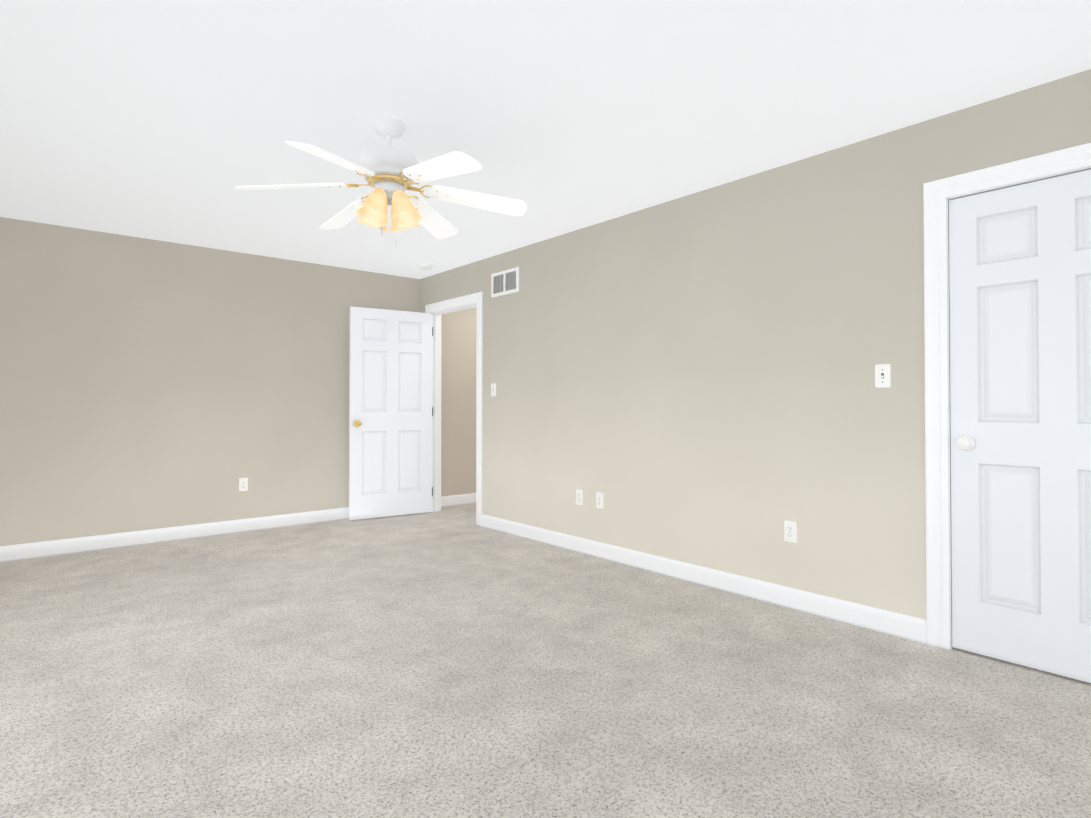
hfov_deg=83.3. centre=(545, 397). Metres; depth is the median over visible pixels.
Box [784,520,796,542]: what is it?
electrical outlet
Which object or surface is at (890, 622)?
baseboard
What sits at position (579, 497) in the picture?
electrical outlet
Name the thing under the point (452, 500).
baseboard
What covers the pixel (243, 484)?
electrical outlet
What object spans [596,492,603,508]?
electrical outlet
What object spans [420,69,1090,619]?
wall
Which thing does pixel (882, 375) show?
light switch
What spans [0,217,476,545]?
wall
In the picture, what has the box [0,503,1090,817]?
floor
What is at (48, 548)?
baseboard
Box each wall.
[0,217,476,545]
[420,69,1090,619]
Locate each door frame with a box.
[425,292,482,525]
[923,143,1090,649]
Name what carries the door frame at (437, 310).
attached to the wall at (690, 379)
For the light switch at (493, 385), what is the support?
attached to the wall at (690, 379)
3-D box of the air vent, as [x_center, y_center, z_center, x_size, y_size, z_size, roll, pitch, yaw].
[-0.357,-1.001,5.364,0.011,0.213,0.393,1,-1,-41]
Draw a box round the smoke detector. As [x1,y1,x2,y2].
[419,263,432,269]
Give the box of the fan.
[236,117,526,250]
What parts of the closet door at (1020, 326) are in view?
knob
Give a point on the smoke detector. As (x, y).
(425, 266)
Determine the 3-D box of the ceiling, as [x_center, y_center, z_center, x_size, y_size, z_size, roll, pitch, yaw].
[-0.233,-1.336,2.769,6.290,0.080,7.370,1,-1,-41]
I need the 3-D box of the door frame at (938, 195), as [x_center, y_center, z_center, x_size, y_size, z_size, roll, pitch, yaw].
[2.126,0.070,2.534,0.139,2.143,0.956,1,-1,-41]
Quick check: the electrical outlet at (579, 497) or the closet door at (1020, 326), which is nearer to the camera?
the closet door at (1020, 326)
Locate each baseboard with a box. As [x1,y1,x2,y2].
[0,507,348,561]
[441,493,475,506]
[481,514,926,643]
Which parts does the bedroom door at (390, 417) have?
knob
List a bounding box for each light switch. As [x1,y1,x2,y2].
[491,383,495,395]
[875,364,890,387]
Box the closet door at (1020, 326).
[949,169,1090,682]
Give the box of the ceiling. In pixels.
[0,0,1090,278]
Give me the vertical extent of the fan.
0.606 m
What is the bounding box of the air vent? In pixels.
[491,267,518,297]
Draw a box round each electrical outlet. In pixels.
[239,478,247,490]
[576,489,582,504]
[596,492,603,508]
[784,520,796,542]
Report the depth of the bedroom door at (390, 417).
6.04 m
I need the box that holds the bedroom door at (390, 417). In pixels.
[349,306,432,519]

